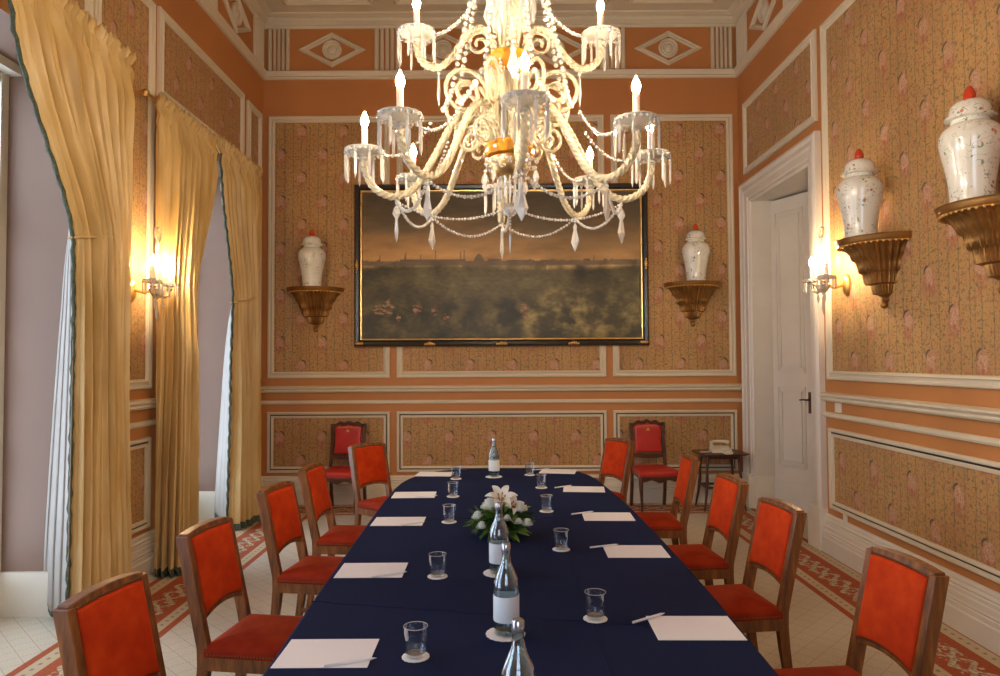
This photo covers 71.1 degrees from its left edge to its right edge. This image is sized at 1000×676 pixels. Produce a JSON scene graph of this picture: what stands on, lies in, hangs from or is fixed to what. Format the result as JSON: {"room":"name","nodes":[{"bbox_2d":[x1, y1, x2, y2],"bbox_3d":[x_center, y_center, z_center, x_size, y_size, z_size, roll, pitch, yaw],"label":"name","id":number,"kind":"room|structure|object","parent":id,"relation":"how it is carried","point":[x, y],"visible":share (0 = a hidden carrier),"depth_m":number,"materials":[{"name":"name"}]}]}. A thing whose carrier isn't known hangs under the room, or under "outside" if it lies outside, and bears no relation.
{"room":"meeting room","nodes":[
{"label":"meeting room","id":0,"kind":"room"},
{"bbox_2d":[0,0,270,576],"bbox_3d":[-2.996,-1.097,2.806,0.720,5.700,10.740,0,-2,0],"label":"wall","id":1,"kind":"structure","parent":0,"point":[206,56],"depth_m":5.37,"materials":[{"name":"orange paint"}]},
{"bbox_2d":[0,54,50,616],"bbox_3d":[-3.061,-0.026,3.763,0.579,3.620,1.720,0,-2,0],"label":"window","id":2,"kind":"structure","parent":1,"relation":"in","point":[22,593],"depth_m":4.58,"materials":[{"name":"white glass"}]},
{"bbox_2d":[131,226,179,320],"bbox_3d":[-2.614,-0.478,5.238,0.301,0.717,0.404,0,-2,0],"label":"wall sconce","id":3,"kind":"object","parent":1,"relation":"attached to","point":[157,290],"visible":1,"depth_m":5.22,"materials":[{"name":"clear glass"}]},
{"bbox_2d":[150,265,154,277],"bbox_3d":[-2.534,-0.480,5.108,0.030,0.109,0.030,-1,-2,15],"label":"candle","id":4,"kind":"object","parent":3,"relation":"on","point":[152,267],"depth_m":5.10,"materials":[{"name":"white wax"}]},
{"bbox_2d":[167,269,171,281],"bbox_3d":[-2.534,-0.472,5.368,0.030,0.109,0.030,-1,-2,15],"label":"candle","id":5,"kind":"object","parent":3,"relation":"on","point":[169,272],"depth_m":5.36,"materials":[{"name":"white wax"}]},
{"bbox_2d":[134,88,261,179],"bbox_3d":[-2.707,-1.812,6.516,0.135,0.060,2.550,0,-2,0],"label":"curtain rod","id":6,"kind":"object","parent":1,"relation":"attached to","point":[145,92],"visible":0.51,"depth_m":5.26,"materials":[{"name":"gold metal"}]},
{"bbox_2d":[154,92,217,579],"bbox_3d":[-2.620,-0.021,5.880,0.330,3.733,1.057,0,-2,-14],"label":"curtain","id":7,"kind":"object","parent":6,"relation":"hanging from","point":[186,151],"visible":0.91,"depth_m":5.52,"materials":[{"name":"gold fabric"}]},
{"bbox_2d":[214,134,262,529],"bbox_3d":[-2.710,-0.004,7.060,0.479,3.773,1.200,0,-2,0],"label":"curtain","id":8,"kind":"object","parent":6,"relation":"hanging from","point":[238,472],"visible":0.97,"depth_m":6.98,"materials":[{"name":"gold fabric"}]},
{"bbox_2d":[199,491,214,518],"bbox_3d":[-3.060,0.062,6.562,0.579,3.620,1.720,0,-2,0],"label":"window","id":9,"kind":"structure","parent":1,"relation":"in","point":[206,498],"depth_m":7.34,"materials":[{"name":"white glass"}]},
{"bbox_3d":[-2.708,-2.017,3.811,0.135,0.060,2.550,0,-2,0],"label":"curtain rod","id":10,"kind":"object","parent":1,"relation":"attached to","visible":0},
{"bbox_2d":[7,0,136,616],"bbox_3d":[-2.731,-0.140,4.303,0.511,3.873,1.348,0,-2,0],"label":"curtain","id":11,"kind":"object","parent":10,"relation":"hanging from","point":[79,77],"visible":0.92,"depth_m":4.41,"materials":[{"name":"gold fabric"}]},
{"bbox_2d":[264,0,733,11],"bbox_3d":[-0.096,-4.015,2.928,6.750,0.189,11.200,0,-2,0],"label":"ceiling","id":12,"kind":"structure","parent":0,"point":[274,5],"depth_m":8.00,"materials":[{"name":"beige paint"}]},
{"bbox_2d":[344,0,670,258],"bbox_3d":[0.034,-2.154,2.969,1.276,3.601,1.276,1,-2,-26],"label":"chandelier","id":13,"kind":"object","parent":12,"relation":"hanging from","point":[510,131],"visible":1,"depth_m":2.87,"materials":[{"name":"clear glass"}]},
{"bbox_2d":[361,127,367,143],"bbox_3d":[-0.558,-0.823,2.885,0.026,0.092,0.026,0,-2,-4],"label":"candle","id":14,"kind":"object","parent":13,"relation":"on","point":[364,130],"depth_m":2.88,"materials":[{"name":"white wax"}]},
{"bbox_2d":[396,88,403,106],"bbox_3d":[-0.353,-0.837,2.475,0.026,0.092,0.026,-2,-2,41],"label":"candle","id":15,"kind":"object","parent":13,"relation":"on","point":[399,91],"depth_m":2.46,"materials":[{"name":"white wax"}]},
{"bbox_2d":[414,9,419,22],"bbox_3d":[-0.349,-1.328,2.930,0.026,0.092,0.026,0,-2,-2],"label":"candle","id":16,"kind":"object","parent":13,"relation":"on","point":[416,12],"depth_m":2.92,"materials":[{"name":"white wax"}]},
{"bbox_2d":[521,70,528,88],"bbox_3d":[0.082,-0.844,2.329,0.026,0.092,0.026,0,-2,-4],"label":"candle","id":17,"kind":"object","parent":13,"relation":"on","point":[524,73],"depth_m":2.32,"materials":[{"name":"white wax"}]},
{"bbox_2d":[597,11,603,24],"bbox_3d":[0.425,-1.331,2.957,0.026,0.092,0.026,0,-2,-2],"label":"candle","id":18,"kind":"object","parent":13,"relation":"on","point":[600,15],"depth_m":2.95,"materials":[{"name":"white wax"}]},
{"bbox_2d":[633,93,639,110],"bbox_3d":[0.493,-0.839,2.534,0.026,0.092,0.026,-2,-2,41],"label":"candle","id":19,"kind":"object","parent":13,"relation":"on","point":[636,96],"depth_m":2.52,"materials":[{"name":"white wax"}]},
{"bbox_2d":[0,503,999,675],"bbox_3d":[0.709,1.797,2.845,8.400,0.120,11.400,0,-2,0],"label":"floor","id":20,"kind":"structure","parent":0,"point":[825,589],"depth_m":4.51,"materials":[{"name":"tile"}]},
{"bbox_2d":[52,571,165,675],"bbox_3d":[-1.018,1.253,2.184,0.544,0.944,0.387,-1,-2,8],"label":"velvet chair","id":21,"kind":"object","parent":20,"relation":"on","point":[109,627],"visible":1,"depth_m":2.19,"materials":[{"name":"red fabric"}]},
{"bbox_2d":[175,516,302,675],"bbox_3d":[-1.048,1.279,3.028,0.544,0.944,0.387,-1,-2,8],"label":"velvet chair","id":22,"kind":"object","parent":20,"relation":"on","point":[208,551],"visible":0.81,"depth_m":2.93,"materials":[{"name":"red fabric"}]},
{"bbox_2d":[256,481,343,615],"bbox_3d":[-1.048,1.309,3.984,0.544,0.944,0.387,-1,-2,9],"label":"velvet chair","id":23,"kind":"object","parent":20,"relation":"on","point":[278,506],"visible":0.73,"depth_m":3.88,"materials":[{"name":"red fabric"}]},
{"bbox_2d":[298,462,366,607],"bbox_3d":[-1.046,1.333,4.756,0.544,0.944,0.387,0,-2,5],"label":"velvet chair","id":24,"kind":"object","parent":20,"relation":"on","point":[339,539],"visible":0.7,"depth_m":4.62,"materials":[{"name":"red fabric"}]},
{"bbox_2d":[325,421,366,515],"bbox_3d":[-1.732,1.417,7.710,0.462,0.970,0.532,0,-2,3],"label":"leather chair","id":25,"kind":"object","parent":20,"relation":"on","point":[346,434],"visible":0.59,"depth_m":7.91,"materials":[{"name":"brown wood"}]},
{"bbox_2d":[348,442,391,524],"bbox_3d":[-0.954,1.367,5.837,0.544,0.944,0.387,-2,-2,41],"label":"velvet chair","id":26,"kind":"object","parent":20,"relation":"on","point":[368,461],"visible":0.64,"depth_m":5.89,"materials":[{"name":"red fabric"}]},
{"bbox_2d":[599,437,634,503],"bbox_3d":[0.859,1.367,6.140,0.544,0.944,0.387,1,-2,-28],"label":"velvet chair","id":27,"kind":"object","parent":20,"relation":"on","point":[617,456],"visible":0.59,"depth_m":6.17,"materials":[{"name":"red fabric"}]},
{"bbox_2d":[629,419,679,513],"bbox_3d":[1.687,1.398,7.690,0.462,0.970,0.532,0,-2,-4],"label":"leather chair","id":28,"kind":"object","parent":20,"relation":"on","point":[648,437],"visible":0.91,"depth_m":7.88,"materials":[{"name":"red leather"}]},
{"bbox_2d":[635,454,699,544],"bbox_3d":[1.155,1.334,5.127,0.544,0.944,0.387,0,-2,3],"label":"velvet chair","id":29,"kind":"object","parent":20,"relation":"on","point":[664,524],"visible":0.66,"depth_m":4.96,"materials":[{"name":"red fabric"}]},
{"bbox_2d":[667,473,748,584],"bbox_3d":[1.160,1.304,4.200,0.544,0.944,0.387,0,-2,-5],"label":"velvet chair","id":30,"kind":"object","parent":20,"relation":"on","point":[730,491],"visible":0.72,"depth_m":4.08,"materials":[{"name":"red fabric"}]},
{"bbox_2d":[692,449,748,511],"bbox_3d":[2.438,1.572,7.754,0.540,0.624,0.420,0,-2,0],"label":"table","id":31,"kind":"object","parent":20,"relation":"on","point":[736,454],"visible":0.75,"depth_m":7.63,"materials":[{"name":"brown wood"}]},
{"bbox_2d":[700,440,732,454],"bbox_3d":[2.363,1.196,7.684,0.354,0.128,0.303,-1,-2,8],"label":"telephone","id":32,"kind":"object","parent":31,"relation":"on","point":[725,449],"visible":1,"depth_m":7.69,"materials":[{"name":"beige plastic"}]},
{"bbox_2d":[704,497,806,668],"bbox_3d":[1.151,1.280,3.420,0.544,0.944,0.387,0,-2,-7],"label":"velvet chair","id":33,"kind":"object","parent":20,"relation":"on","point":[778,525],"visible":0.73,"depth_m":3.31,"materials":[{"name":"red fabric"}]},
{"bbox_2d":[774,546,949,675],"bbox_3d":[1.205,1.250,2.462,0.544,0.944,0.387,0,-2,-6],"label":"velvet chair","id":34,"kind":"object","parent":20,"relation":"on","point":[900,605],"visible":0.98,"depth_m":2.45,"materials":[{"name":"red fabric"}]},
{"bbox_2d":[261,10,742,504],"bbox_3d":[-0.035,-0.943,8.204,6.680,5.700,0.340,0,-2,0],"label":"wall","id":35,"kind":"structure","parent":0,"point":[433,409],"depth_m":8.16,"materials":[{"name":"orange paint"}]},
{"bbox_2d":[286,286,343,331],"bbox_3d":[-2.142,-0.326,7.983,0.670,0.504,0.339,0,-2,0],"label":"wall bracket","id":36,"kind":"object","parent":35,"relation":"attached to","point":[315,303],"visible":1,"depth_m":7.99,"materials":[{"name":"brown wood"}]},
{"bbox_2d":[298,229,325,285],"bbox_3d":[-2.145,-0.912,7.988,0.314,0.665,0.314,0,-2,0],"label":"jar","id":37,"kind":"object","parent":36,"relation":"on","point":[311,258],"visible":0.89,"depth_m":7.88,"materials":[{"name":"ceramic"}]},
{"bbox_2d":[286,286,343,291],"bbox_3d":[-2.143,-0.553,7.988,0.670,0.050,0.335,0,-2,0],"label":"shelf","id":38,"kind":"object","parent":36,"relation":"attached to","point":[294,288],"depth_m":7.88,"materials":[{"name":"brown wood"}]},
{"bbox_2d":[354,183,648,346],"bbox_3d":[0.015,-0.851,8.110,3.412,1.892,0.102,0,-2,0],"label":"painting","id":39,"kind":"object","parent":35,"relation":"attached to","point":[461,291],"visible":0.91,"depth_m":8.12,"materials":[{"name":"paint"}]},
{"bbox_2d":[663,280,721,325],"bbox_3d":[2.238,-0.389,7.984,0.670,0.504,0.339,0,-2,0],"label":"wall bracket","id":40,"kind":"object","parent":35,"relation":"attached to","point":[692,297],"visible":1,"depth_m":8.00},
{"bbox_2d":[663,280,721,286],"bbox_3d":[2.237,-0.616,7.989,0.670,0.050,0.335,0,-2,0],"label":"shelf","id":41,"kind":"object","parent":40,"relation":"attached to","point":[690,283],"depth_m":7.89,"materials":[{"name":"brown wood"}]},
{"bbox_2d":[682,224,709,280],"bbox_3d":[2.235,-0.975,7.989,0.314,0.665,0.314,0,-2,-7],"label":"jar","id":42,"kind":"object","parent":40,"relation":"on","point":[696,252],"visible":0.93,"depth_m":7.88,"materials":[{"name":"ceramic"}]},
{"bbox_2d":[728,0,999,655],"bbox_3d":[3.009,-1.128,2.806,0.690,5.700,10.740,0,-2,0],"label":"wall","id":43,"kind":"structure","parent":0,"point":[906,393],"depth_m":5.09,"materials":[{"name":"orange paint"}]},
{"bbox_2d":[770,191,813,515],"bbox_3d":[3.117,0.168,7.471,0.098,3.380,0.559,0,-2,-22],"label":"door","id":44,"kind":"structure","parent":43,"relation":"in","point":[791,321],"depth_m":7.47,"materials":[{"name":"paint"}]},
{"bbox_2d":[803,226,850,314],"bbox_3d":[2.649,-0.543,5.639,0.301,0.717,0.404,0,-2,0],"label":"wall sconce","id":45,"kind":"object","parent":43,"relation":"attached to","point":[822,285],"visible":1,"depth_m":5.62,"materials":[{"name":"gold glass"}]},
{"bbox_2d":[810,266,813,277],"bbox_3d":[2.569,-0.536,5.769,0.030,0.109,0.030,0,-2,-15],"label":"candle","id":46,"kind":"object","parent":45,"relation":"on","point":[811,268],"depth_m":5.76,"materials":[{"name":"white wax"}]},
{"bbox_2d":[824,262,828,273],"bbox_3d":[2.569,-0.544,5.510,0.030,0.109,0.030,0,-2,-15],"label":"candle","id":47,"kind":"object","parent":45,"relation":"on","point":[826,268],"depth_m":5.50,"materials":[{"name":"white wax"}]},
{"bbox_2d":[835,403,841,412],"bbox_3d":[2.806,0.578,5.804,0.013,0.080,0.100,0,-2,0],"label":"switch plate","id":48,"kind":"object","parent":43,"relation":"attached to","point":[838,406],"depth_m":5.79,"materials":[{"name":"white plastic"}]},
{"bbox_2d":[843,514,847,522],"bbox_3d":[2.810,1.463,5.696,0.013,0.090,0.056,0,-2,0],"label":"wall outlet","id":49,"kind":"object","parent":43,"relation":"attached to","point":[845,518],"depth_m":5.68,"materials":[{"name":"beige plastic"}]},
{"bbox_2d":[834,231,911,307],"bbox_3d":[2.636,-0.465,5.077,0.339,0.504,0.670,0,-2,0],"label":"wall bracket","id":50,"kind":"object","parent":43,"relation":"attached to","point":[877,257],"visible":1,"depth_m":4.95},
{"bbox_2d":[836,149,883,237],"bbox_3d":[2.619,-1.050,5.095,0.314,0.665,0.314,0,-2,-15],"label":"jar","id":51,"kind":"object","parent":50,"relation":"on","point":[859,195],"visible":0.87,"depth_m":5.00,"materials":[{"name":"ceramic"}]},
{"bbox_2d":[834,231,911,250],"bbox_3d":[2.633,-0.691,5.084,0.335,0.050,0.670,0,-2,0],"label":"shelf","id":52,"kind":"object","parent":50,"relation":"attached to","point":[894,237],"depth_m":4.86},
{"bbox_2d":[934,193,999,293],"bbox_3d":[2.636,-0.490,3.877,0.339,0.504,0.670,0,-2,0],"label":"wall bracket","id":53,"kind":"object","parent":43,"relation":"attached to","point":[976,220],"visible":1,"depth_m":3.82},
{"bbox_2d":[934,193,999,221],"bbox_3d":[2.633,-0.717,3.884,0.335,0.050,0.670,0,-2,0],"label":"shelf","id":54,"kind":"object","parent":53,"relation":"attached to","point":[947,212],"depth_m":3.77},
{"bbox_2d":[937,86,999,202],"bbox_3d":[2.619,-1.075,3.895,0.314,0.665,0.314,0,-2,-22],"label":"jar","id":55,"kind":"object","parent":53,"relation":"on","point":[969,147],"visible":0.85,"depth_m":3.80,"materials":[{"name":"ceramic"}]},
{"bbox_3d":[0.047,1.380,3.258,1.400,0.745,4.200,0,-2,0],"label":"conference table","id":56,"kind":"object","parent":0,"visible":0},
{"bbox_2d":[263,469,778,675],"bbox_3d":[0.045,1.363,3.292,1.711,0.742,4.997,0,-2,0],"label":"tablecloth","id":57,"kind":"object","parent":56,"relation":"on","point":[457,609],"visible":0.9,"depth_m":2.63,"materials":[{"name":"blue fabric"}]},
{"bbox_2d":[271,639,378,667],"bbox_3d":[-0.525,0.959,2.131,0.280,0.002,0.206,0,-2,0],"label":"paper sheet","id":58,"kind":"object","parent":57,"relation":"on","point":[299,653],"visible":1,"depth_m":2.13,"materials":[{"name":"white paper"}]},
{"bbox_2d":[324,657,375,666],"bbox_3d":[-0.439,0.950,2.054,0.153,0.007,0.009,0,-2,-20],"label":"pencil","id":59,"kind":"object","parent":58,"relation":"on","point":[368,658],"visible":1,"depth_m":2.05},
{"bbox_2d":[334,563,407,577],"bbox_3d":[-0.543,0.985,2.971,0.280,0.002,0.206,0,-2,0],"label":"paper sheet","id":60,"kind":"object","parent":57,"relation":"on","point":[348,570],"visible":1,"depth_m":2.96,"materials":[{"name":"white paper"}]},
{"bbox_2d":[371,571,406,577],"bbox_3d":[-0.457,0.976,2.894,0.153,0.007,0.009,1,-2,-28],"label":"pencil","id":61,"kind":"object","parent":60,"relation":"on","point":[400,572],"visible":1,"depth_m":2.89,"materials":[{"name":"white plastic"}]},
{"bbox_2d":[370,517,425,525],"bbox_3d":[-0.560,1.013,3.870,0.280,0.002,0.206,0,-2,0],"label":"paper sheet","id":62,"kind":"object","parent":57,"relation":"on","point":[379,521],"visible":1,"depth_m":3.86,"materials":[{"name":"white paper"}]},
{"bbox_2d":[400,521,424,525],"bbox_3d":[-0.473,1.005,3.793,0.153,0.007,0.009,1,-2,-36],"label":"pencil","id":63,"kind":"object","parent":62,"relation":"on","point":[420,521],"visible":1,"depth_m":3.79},
{"bbox_2d":[391,492,435,497],"bbox_3d":[-0.567,1.037,4.630,0.280,0.002,0.206,0,-2,-1],"label":"paper sheet","id":64,"kind":"object","parent":57,"relation":"on","point":[396,494],"visible":1,"depth_m":4.63,"materials":[{"name":"white paper"}]},
{"bbox_2d":[402,652,429,662],"bbox_3d":[-0.253,0.956,2.101,0.084,0.003,0.084,0,-2,0],"label":"coaster","id":65,"kind":"object","parent":57,"relation":"on","point":[427,655],"visible":0.57,"depth_m":2.08,"materials":[{"name":"white paper"}]},
{"bbox_2d":[403,621,427,658],"bbox_3d":[-0.253,0.909,2.103,0.074,0.090,0.074,0,-2,0],"label":"tumbler","id":66,"kind":"object","parent":65,"relation":"on","point":[413,653],"visible":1,"depth_m":2.09,"materials":[{"name":"clear glass"}]},
{"bbox_2d":[415,472,453,476],"bbox_3d":[-0.509,1.063,5.469,0.280,0.002,0.206,0,-2,5],"label":"paper sheet","id":67,"kind":"object","parent":57,"relation":"on","point":[419,473],"visible":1,"depth_m":5.49,"materials":[{"name":"white paper"}]},
{"bbox_2d":[427,574,447,579],"bbox_3d":[-0.257,0.980,2.881,0.084,0.003,0.084,0,-2,0],"label":"coaster","id":68,"kind":"object","parent":57,"relation":"on","point":[428,576],"visible":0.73,"depth_m":2.86,"materials":[{"name":"white paper"}]},
{"bbox_2d":[428,551,446,577],"bbox_3d":[-0.257,0.933,2.882,0.074,0.090,0.074,0,-2,0],"label":"tumbler","id":69,"kind":"object","parent":68,"relation":"on","point":[437,574],"visible":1,"depth_m":2.87,"materials":[{"name":"clear glass"}]},
{"bbox_2d":[483,569,494,577],"bbox_3d":[-0.006,0.980,2.923,0.130,0.003,0.128,0,-2,0],"label":"doily","id":70,"kind":"object","parent":57,"relation":"on","point":[487,572],"visible":0.21,"depth_m":2.90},
{"bbox_2d":[489,502,508,574],"bbox_3d":[-0.004,0.833,2.925,0.085,0.290,0.085,1,-2,-40],"label":"water bottle","id":71,"kind":"object","parent":70,"relation":"on","point":[499,533],"visible":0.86,"depth_m":2.90,"materials":[{"name":"clear glass"}]},
{"bbox_2d":[462,485,534,542],"bbox_3d":[-0.004,0.873,3.539,0.369,0.256,0.389,0,-2,0],"label":"flower arrangement","id":72,"kind":"object","parent":57,"relation":"on","point":[516,522],"visible":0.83,"depth_m":3.47,"materials":[{"name":"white plant"}]},
{"bbox_2d":[486,628,525,641],"bbox_3d":[0.018,0.960,2.273,0.130,0.003,0.128,0,-2,0],"label":"coaster","id":73,"kind":"object","parent":57,"relation":"on","point":[490,633],"visible":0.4,"depth_m":2.25,"materials":[{"name":"white paper"}]},
{"bbox_2d":[493,542,518,636],"bbox_3d":[0.020,0.813,2.276,0.085,0.290,0.085,0,-2,-20],"label":"water bottle","id":74,"kind":"object","parent":73,"relation":"on","point":[506,583],"visible":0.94,"depth_m":2.24,"materials":[{"name":"clear glass"}]},
{"bbox_2d":[539,469,576,473],"bbox_3d":[0.464,1.061,5.569,0.280,0.002,0.206,-1,-2,12],"label":"paper sheet","id":75,"kind":"object","parent":57,"relation":"on","point":[555,471],"visible":1,"depth_m":5.56,"materials":[{"name":"white paper"}]},
{"bbox_2d":[552,547,569,551],"bbox_3d":[0.287,0.990,3.280,0.084,0.003,0.084,0,-2,0],"label":"coaster","id":76,"kind":"object","parent":57,"relation":"on","point":[553,549],"visible":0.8,"depth_m":3.25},
{"bbox_2d":[553,528,568,549],"bbox_3d":[0.287,0.943,3.282,0.074,0.090,0.074,0,-2,0],"label":"tumbler","id":77,"kind":"object","parent":76,"relation":"on","point":[557,547],"visible":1,"depth_m":3.27,"materials":[{"name":"clear glass"}]},
{"bbox_2d":[563,486,604,491],"bbox_3d":[0.575,1.037,4.800,0.280,0.002,0.206,0,-2,6],"label":"paper sheet","id":78,"kind":"object","parent":57,"relation":"on","point":[568,488],"visible":1,"depth_m":4.79,"materials":[{"name":"white paper"}]},
{"bbox_2d":[583,615,607,622],"bbox_3d":[0.327,0.962,2.401,0.084,0.003,0.084,0,-2,0],"label":"coaster","id":79,"kind":"object","parent":57,"relation":"on","point":[585,618],"visible":0.62,"depth_m":2.38,"materials":[{"name":"white paper"}]},
{"bbox_2d":[584,588,605,619],"bbox_3d":[0.327,0.915,2.402,0.074,0.090,0.074,0,-2,0],"label":"tumbler","id":80,"kind":"object","parent":79,"relation":"on","point":[592,615],"visible":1,"depth_m":2.39,"materials":[{"name":"clear glass"}]},
{"bbox_2d":[582,512,635,520],"bbox_3d":[0.610,1.010,3.960,0.280,0.002,0.206,0,-2,2],"label":"paper sheet","id":81,"kind":"object","parent":57,"relation":"on","point":[592,516],"visible":1,"depth_m":3.96,"materials":[{"name":"white paper"}]},
{"bbox_2d":[571,511,592,514],"bbox_3d":[0.477,1.007,4.036,0.153,0.007,0.009,1,-2,-28],"label":"pencil","id":82,"kind":"object","parent":81,"relation":"on","point":[586,511],"visible":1,"depth_m":4.03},
{"bbox_2d":[603,545,670,557],"bbox_3d":[0.627,0.987,3.240,0.280,0.002,0.206,0,-2,1],"label":"paper sheet","id":83,"kind":"object","parent":57,"relation":"on","point":[617,551],"visible":0.86,"depth_m":3.23,"materials":[{"name":"white paper"}]},
{"bbox_2d":[590,544,617,547],"bbox_3d":[0.494,0.985,3.316,0.153,0.007,0.009,0,-2,-22],"label":"pencil","id":84,"kind":"object","parent":83,"relation":"on","point":[608,544],"visible":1,"depth_m":3.31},
{"bbox_2d":[646,616,746,639],"bbox_3d":[0.643,0.958,2.316,0.280,0.002,0.206,0,-2,1],"label":"paper sheet","id":85,"kind":"object","parent":57,"relation":"on","point":[664,627],"visible":1,"depth_m":2.31,"materials":[{"name":"white paper"}]},
{"bbox_2d":[632,613,663,623],"bbox_3d":[0.509,0.956,2.392,0.153,0.007,0.009,1,-2,-34],"label":"pencil","id":86,"kind":"object","parent":85,"relation":"on","point":[658,614],"visible":1,"depth_m":2.38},
{"bbox_3d":[-0.047,1.056,5.331,0.130,0.003,0.128,0,-2,0],"label":"doily","id":87,"kind":"object","parent":57,"relation":"on","visible":0},
{"bbox_2d":[489,438,499,476],"bbox_3d":[-0.045,0.909,5.334,0.085,0.290,0.085,-1,-2,30],"label":"water bottle","id":88,"kind":"object","parent":87,"relation":"on","point":[494,459],"visible":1,"depth_m":5.30,"materials":[{"name":"clear glass"}]},
{"bbox_3d":[-0.280,1.011,3.850,0.084,0.003,0.084,0,-2,0],"label":"coaster","id":89,"kind":"object","parent":57,"relation":"on","visible":0},
{"bbox_2d":[442,504,455,522],"bbox_3d":[-0.280,0.964,3.852,0.074,0.090,0.074,0,-2,0],"label":"tumbler","id":90,"kind":"object","parent":89,"relation":"on","point":[448,520],"visible":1,"depth_m":3.84,"materials":[{"name":"clear glass"}]},
{"bbox_3d":[0.273,1.016,4.110,0.084,0.003,0.084,0,-2,0],"label":"coaster","id":91,"kind":"object","parent":57,"relation":"on","visible":0},
{"bbox_2d":[540,494,552,511],"bbox_3d":[0.273,0.969,4.112,0.074,0.090,0.074,0,-2,0],"label":"tumbler","id":92,"kind":"object","parent":91,"relation":"on","point":[542,509],"visible":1,"depth_m":4.10,"materials":[{"name":"clear glass"}]},
{"bbox_3d":[0.287,1.040,4.870,0.084,0.003,0.084,0,-2,0],"label":"coaster","id":93,"kind":"object","parent":57,"relation":"on","visible":0},
{"bbox_2d":[536,473,546,487],"bbox_3d":[0.287,0.993,4.871,0.074,0.090,0.074,0,-2,0],"label":"tumbler","id":94,"kind":"object","parent":93,"relation":"on","point":[538,486],"visible":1,"depth_m":4.86,"materials":[{"name":"clear glass"}]},
{"bbox_3d":[-0.307,1.033,4.570,0.084,0.003,0.084,0,-2,0],"label":"coaster","id":95,"kind":"object","parent":57,"relation":"on","visible":0},
{"bbox_2d":[447,481,458,496],"bbox_3d":[-0.307,0.987,4.571,0.074,0.090,0.074,0,-2,0],"label":"tumbler","id":96,"kind":"object","parent":95,"relation":"on","point":[451,494],"visible":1,"depth_m":4.56,"materials":[{"name":"clear glass"}]},
{"bbox_3d":[-0.329,1.055,5.250,0.084,0.003,0.084,0,-2,0],"label":"coaster","id":97,"kind":"object","parent":57,"relation":"on","visible":0},
{"bbox_2d":[451,466,460,478],"bbox_3d":[-0.330,1.008,5.251,0.074,0.090,0.074,0,-2,0],"label":"tumbler","id":98,"kind":"object","parent":97,"relation":"on","point":[453,477],"visible":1,"depth_m":5.24,"materials":[{"name":"clear glass"}]},
{"bbox_3d":[0.231,1.057,5.409,0.084,0.003,0.084,0,-2,0],"label":"coaster","id":99,"kind":"object","parent":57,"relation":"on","visible":0},
{"bbox_2d":[525,462,533,474],"bbox_3d":[0.230,1.010,5.411,0.074,0.090,0.074,0,-2,0],"label":"tumbler","id":100,"kind":"object","parent":99,"relation":"on","point":[528,473],"visible":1,"depth_m":5.40,"materials":[{"name":"clear glass"}]},
{"bbox_3d":[0.040,0.938,1.603,0.130,0.003,0.128,0,-2,0],"label":"doily","id":101,"kind":"object","parent":57,"relation":"on","visible":0},
{"bbox_2d":[501,617,535,675],"bbox_3d":[0.042,0.791,1.606,0.085,0.290,0.085,0,-2,0],"label":"water bottle","id":102,"kind":"object","parent":101,"relation":"on","point":[518,662],"visible":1,"depth_m":1.59,"materials":[{"name":"clear glass"}]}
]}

